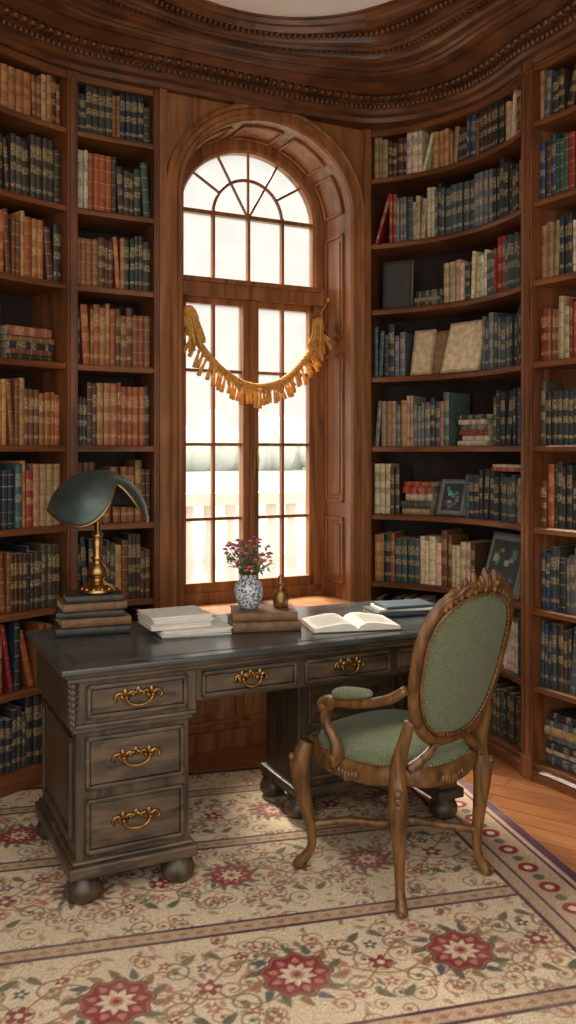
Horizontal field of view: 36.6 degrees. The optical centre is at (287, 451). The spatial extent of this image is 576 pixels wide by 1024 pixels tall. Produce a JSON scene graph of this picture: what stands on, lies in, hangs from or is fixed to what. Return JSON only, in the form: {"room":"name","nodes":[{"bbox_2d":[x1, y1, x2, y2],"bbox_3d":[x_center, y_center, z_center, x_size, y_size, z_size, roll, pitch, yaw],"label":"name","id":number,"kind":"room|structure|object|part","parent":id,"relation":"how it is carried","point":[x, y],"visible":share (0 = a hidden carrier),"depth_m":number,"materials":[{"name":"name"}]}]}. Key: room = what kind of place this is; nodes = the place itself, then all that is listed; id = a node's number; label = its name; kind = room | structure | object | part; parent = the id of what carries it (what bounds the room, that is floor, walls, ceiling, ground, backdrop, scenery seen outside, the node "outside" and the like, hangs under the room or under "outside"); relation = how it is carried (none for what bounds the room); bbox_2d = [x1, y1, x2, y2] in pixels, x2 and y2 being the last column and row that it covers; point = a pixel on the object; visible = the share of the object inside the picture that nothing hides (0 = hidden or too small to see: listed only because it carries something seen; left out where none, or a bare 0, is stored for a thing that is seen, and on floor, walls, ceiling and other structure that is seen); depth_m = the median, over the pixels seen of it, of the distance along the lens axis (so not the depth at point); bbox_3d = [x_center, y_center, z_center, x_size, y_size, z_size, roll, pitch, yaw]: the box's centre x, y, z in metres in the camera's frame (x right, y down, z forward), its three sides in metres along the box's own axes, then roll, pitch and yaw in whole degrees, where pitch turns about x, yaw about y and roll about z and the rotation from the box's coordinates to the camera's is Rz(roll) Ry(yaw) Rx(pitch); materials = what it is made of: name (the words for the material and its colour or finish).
{"room":"home office","nodes":[
{"label":"home office","id":0,"kind":"room"},
{"bbox_2d":[167,92,362,734],"bbox_3d":[-0.096,-0.350,4.604,2.370,3.800,0.400,0,0,-27],"label":"wall","id":1,"kind":"structure","parent":0,"point":[183,111],"depth_m":4.25,"materials":[{"name":"brown wood"}]},
{"bbox_2d":[158,88,370,754],"bbox_3d":[-0.144,-0.150,4.480,1.170,3.200,0.282,0,0,-27],"label":"wall paneling","id":2,"kind":"structure","parent":1,"relation":"attached to","point":[251,734],"depth_m":4.61,"materials":[{"name":"brown wood"}]},
{"bbox_2d":[167,103,364,606],"bbox_3d":[-0.085,-0.476,4.364,1.104,2.532,0.038,0,0,-27],"label":"window frame","id":3,"kind":"structure","parent":1,"relation":"attached to","point":[213,121],"depth_m":4.22,"materials":[{"name":"brown wood"}]},
{"bbox_2d":[184,593,362,614],"bbox_3d":[-0.146,0.826,4.483,1.060,0.079,0.350,0,0,-27],"label":"sill","id":4,"kind":"structure","parent":1,"relation":"attached to","point":[314,599],"depth_m":4.54,"materials":[{"name":"brown wood"}]},
{"bbox_2d":[204,122,348,600],"bbox_3d":[-0.185,-0.435,4.559,0.940,2.450,0.400,0,0,-27],"label":"reveal","id":5,"kind":"object","parent":1,"relation":"attached to","point":[339,224],"visible":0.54,"depth_m":4.66,"materials":[{"name":"brown wood"}]},
{"bbox_2d":[184,139,324,604],"bbox_3d":[-0.215,-0.438,4.630,0.950,2.455,0.105,0,0,-27],"label":"frame","id":6,"kind":"object","parent":5,"relation":"attached to","point":[250,297],"visible":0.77,"depth_m":4.65,"materials":[{"name":"brown wood"}]},
{"bbox_2d":[255,450,258,475],"bbox_3d":[-0.164,0.060,4.628,0.024,0.140,0.037,0,0,-27],"label":"handle","id":7,"kind":"object","parent":6,"relation":"attached to","point":[257,454],"visible":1,"depth_m":4.63,"materials":[{"name":"gold metal"}]},
{"bbox_2d":[184,297,332,408],"bbox_3d":[-0.141,-0.534,4.453,0.982,0.625,0.119,0,0,-39],"label":"swag","id":8,"kind":"object","parent":5,"relation":"hanging from","point":[316,350],"visible":0.98,"depth_m":4.40,"materials":[{"name":"gold fabric"}]},
{"bbox_2d":[0,0,575,130],"bbox_3d":[0.000,-1.890,2.844,3.560,0.360,3.692,0,0,0],"label":"crown molding","id":9,"kind":"structure","parent":1,"relation":"attached to","point":[453,51],"depth_m":3.95,"materials":[{"name":"brown wood"}]},
{"bbox_2d":[208,0,391,16],"bbox_3d":[0.000,-2.005,2.841,3.540,0.110,3.678,0,0,0],"label":"ceiling","id":10,"kind":"structure","parent":0,"point":[287,8],"depth_m":3.81,"materials":[{"name":"paint"}]},
{"bbox_2d":[34,742,575,871],"bbox_3d":[0.000,1.475,2.550,4.400,0.050,5.100,0,0,0],"label":"floor","id":11,"kind":"structure","parent":0,"point":[548,815],"depth_m":3.64,"materials":[{"name":"brown wood"}]},
{"bbox_2d":[0,44,71,797],"bbox_3d":[-1.351,-0.300,3.655,0.416,3.500,1.014,0,0,31],"label":"bookcase","id":12,"kind":"object","parent":11,"relation":"on","point":[25,301],"visible":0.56,"depth_m":3.90,"materials":[{"name":"brown wood"}]},
{"bbox_3d":[-1.489,-0.300,3.737,0.095,3.500,0.940,0,0,31],"label":"panel","id":13,"kind":"part","parent":12,"relation":"part of","materials":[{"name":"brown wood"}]},
{"bbox_2d":[0,63,60,774],"bbox_3d":[-1.337,-0.169,3.648,0.266,3.075,0.880,0,0,31],"label":"books","id":14,"kind":"object","parent":12,"relation":"in","point":[29,165],"visible":0.84,"depth_m":3.80,"materials":[{"name":"paper"}]},
{"bbox_2d":[71,71,158,612],"bbox_3d":[-0.872,-0.300,4.162,0.477,3.500,0.360,0,0,-29],"label":"bookcase","id":15,"kind":"object","parent":11,"relation":"on","point":[91,224],"visible":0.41,"depth_m":4.10,"materials":[{"name":"brown wood"}]},
{"bbox_3d":[-0.951,-0.300,4.302,0.396,3.500,0.037,0,0,-29],"label":"panel","id":16,"kind":"part","parent":15,"relation":"part of","materials":[{"name":"brown wood"}]},
{"bbox_2d":[78,85,149,621],"bbox_3d":[-0.862,-0.159,4.142,0.372,3.057,0.218,0,0,-29],"label":"books","id":17,"kind":"object","parent":15,"relation":"in","point":[109,414],"visible":0.6,"depth_m":4.07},
{"bbox_2d":[0,767,575,1023],"bbox_3d":[-0.018,1.442,2.796,2.547,0.001,2.788,0,0,0],"label":"rug","id":18,"kind":"object","parent":11,"relation":"on","point":[252,936],"visible":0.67,"depth_m":2.66,"materials":[{"name":"fabric"}]},
{"bbox_2d":[25,600,463,903],"bbox_3d":[-0.130,1.059,3.346,1.600,0.764,0.680,0,0,-26],"label":"writing desk","id":19,"kind":"object","parent":18,"relation":"on","point":[117,709],"visible":0.73,"depth_m":2.92,"materials":[{"name":"brown wood"}]},
{"bbox_2d":[53,588,131,636],"bbox_3d":[-0.747,0.605,3.307,0.277,0.144,0.217,0,0,-18],"label":"book stack","id":20,"kind":"object","parent":19,"relation":"on","point":[77,614],"visible":1,"depth_m":3.23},
{"bbox_2d":[46,470,148,594],"bbox_3d":[-0.723,0.300,3.308,0.382,0.465,0.352,0,0,0],"label":"table lamp","id":21,"kind":"object","parent":20,"relation":"on","point":[83,498],"visible":1,"depth_m":3.22,"materials":[{"name":"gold metal"}]},
{"bbox_3d":[-0.723,0.169,3.308,0.379,0.203,0.349,0,0,0],"label":"lamp shade","id":22,"kind":"part","parent":21,"relation":"part of","materials":[{"name":"metal"}]},
{"bbox_3d":[-0.726,0.313,3.311,0.138,0.440,0.138,0,0,0],"label":"brass stem","id":23,"kind":"part","parent":21,"relation":"part of","materials":[{"name":"gold metal"}]},
{"bbox_2d":[154,617,232,637],"bbox_3d":[-0.369,0.665,3.296,0.277,0.023,0.223,0,0,-21],"label":"paper stack","id":24,"kind":"object","parent":19,"relation":"on","point":[218,627],"visible":0.66,"depth_m":3.21,"materials":[{"name":"white paper"}]},
{"bbox_2d":[137,605,213,630],"bbox_3d":[-0.429,0.628,3.294,0.242,0.047,0.202,0,0,-25],"label":"paper stack","id":25,"kind":"object","parent":24,"relation":"on","point":[180,617],"visible":1,"depth_m":3.23,"materials":[{"name":"white paper"}]},
{"bbox_3d":[-0.130,0.713,3.346,1.576,0.032,0.656,0,0,-26],"label":"moulding","id":26,"kind":"part","parent":19,"relation":"part of","materials":[{"name":"brown wood"}]},
{"bbox_2d":[226,604,301,632],"bbox_3d":[-0.096,0.641,3.363,0.260,0.072,0.201,0,0,-11],"label":"book stack","id":27,"kind":"object","parent":19,"relation":"on","point":[265,618],"visible":0.99,"depth_m":3.28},
{"bbox_2d":[223,536,272,609],"bbox_3d":[-0.155,0.465,3.357,0.195,0.279,0.200,0,0,5],"label":"flower vase","id":28,"kind":"object","parent":27,"relation":"on","point":[248,590],"visible":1,"depth_m":3.33,"materials":[{"name":"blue ceramic"}]},
{"bbox_2d":[273,575,288,607],"bbox_3d":[-0.029,0.541,3.388,0.062,0.126,0.062,0,0,0],"label":"decorative bottle","id":29,"kind":"object","parent":27,"relation":"on","point":[280,596],"visible":1,"depth_m":3.37,"materials":[{"name":"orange metal"}]},
{"bbox_2d":[301,612,402,633],"bbox_3d":[0.241,0.661,3.388,0.350,0.032,0.230,0,0,-12],"label":"open book","id":30,"kind":"object","parent":19,"relation":"on","point":[353,621],"visible":0.97,"depth_m":3.32,"materials":[{"name":"paper"}]},
{"bbox_2d":[362,599,434,616],"bbox_3d":[0.474,0.655,3.662,0.277,0.044,0.183,0,0,-17],"label":"book stack","id":31,"kind":"object","parent":19,"relation":"on","point":[406,607],"visible":0.87,"depth_m":3.61,"materials":[{"name":"paper"}]},
{"bbox_2d":[288,568,513,918],"bbox_3d":[0.412,0.900,2.952,0.575,1.080,0.659,0,0,-40],"label":"upholstered armchair","id":32,"kind":"object","parent":18,"relation":"on","point":[460,646],"visible":1,"depth_m":2.79,"materials":[{"name":"brown wood"}]},
{"bbox_2d":[318,709,469,766],"bbox_3d":[0.370,0.981,3.002,0.461,0.089,0.473,0,0,-40],"label":"seat cushion","id":33,"kind":"object","parent":32,"relation":"on","point":[367,739],"depth_m":2.85,"materials":[{"name":"green fabric"}]},
{"bbox_2d":[371,61,575,778],"bbox_3d":[0.917,-0.300,4.414,0.506,3.500,1.356,0,0,-40],"label":"bookcase","id":34,"kind":"object","parent":11,"relation":"on","point":[429,255],"visible":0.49,"depth_m":4.58,"materials":[{"name":"brown wood"}]},
{"bbox_2d":[374,90,520,747],"bbox_3d":[0.911,-0.166,4.408,0.349,3.069,1.179,0,0,-40],"label":"books","id":35,"kind":"object","parent":34,"relation":"in","point":[493,341],"visible":0.56,"depth_m":4.45,"materials":[{"name":"paper"}]},
{"bbox_3d":[1.032,-0.300,4.509,0.208,3.500,1.298,0,0,-40],"label":"panel","id":36,"kind":"part","parent":34,"relation":"part of","materials":[{"name":"brown wood"}]},
{"bbox_2d":[523,44,575,798],"bbox_3d":[1.407,-0.300,3.535,0.393,3.500,1.004,0,0,-24],"label":"bookcase","id":37,"kind":"object","parent":11,"relation":"on","point":[537,768],"visible":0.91,"depth_m":3.84,"materials":[{"name":"brown wood"}]},
{"bbox_2d":[540,63,575,773],"bbox_3d":[1.393,-0.166,3.529,0.248,3.069,0.882,0,0,-24],"label":"books","id":38,"kind":"object","parent":37,"relation":"in","point":[557,89],"visible":0.85,"depth_m":3.78,"materials":[{"name":"paper"}]},
{"label":"outside","id":39,"kind":"structure","parent":0,"visible":0},
{"bbox_2d":[186,468,305,581],"bbox_3d":[-21.705,1.505,45.507,120.000,0.290,87.090,0,0,-27],"label":"lawn","id":40,"kind":"structure","parent":39,"point":[294,479],"depth_m":18.93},
{"bbox_2d":[186,409,305,470],"bbox_3d":[-26.422,-0.715,54.388,75.092,5.049,5.286,0,0,-27],"label":"trees","id":41,"kind":"object","parent":40,"relation":"on","point":[197,457],"visible":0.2,"depth_m":64.31,"materials":[{"name":"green plant"}]},
{"bbox_3d":[-0.930,1.290,5.834,13.000,0.119,2.450,0,0,-27],"label":"terrace","id":42,"kind":"object","parent":40,"relation":"on","visible":0},
{"bbox_2d":[186,490,305,582],"bbox_3d":[-1.561,0.760,6.551,5.527,0.940,0.240,0,0,-27],"label":"balustrade","id":43,"kind":"object","parent":42,"relation":"on","point":[229,500],"visible":0.09,"depth_m":7.08,"materials":[{"name":"stone"}]}
]}

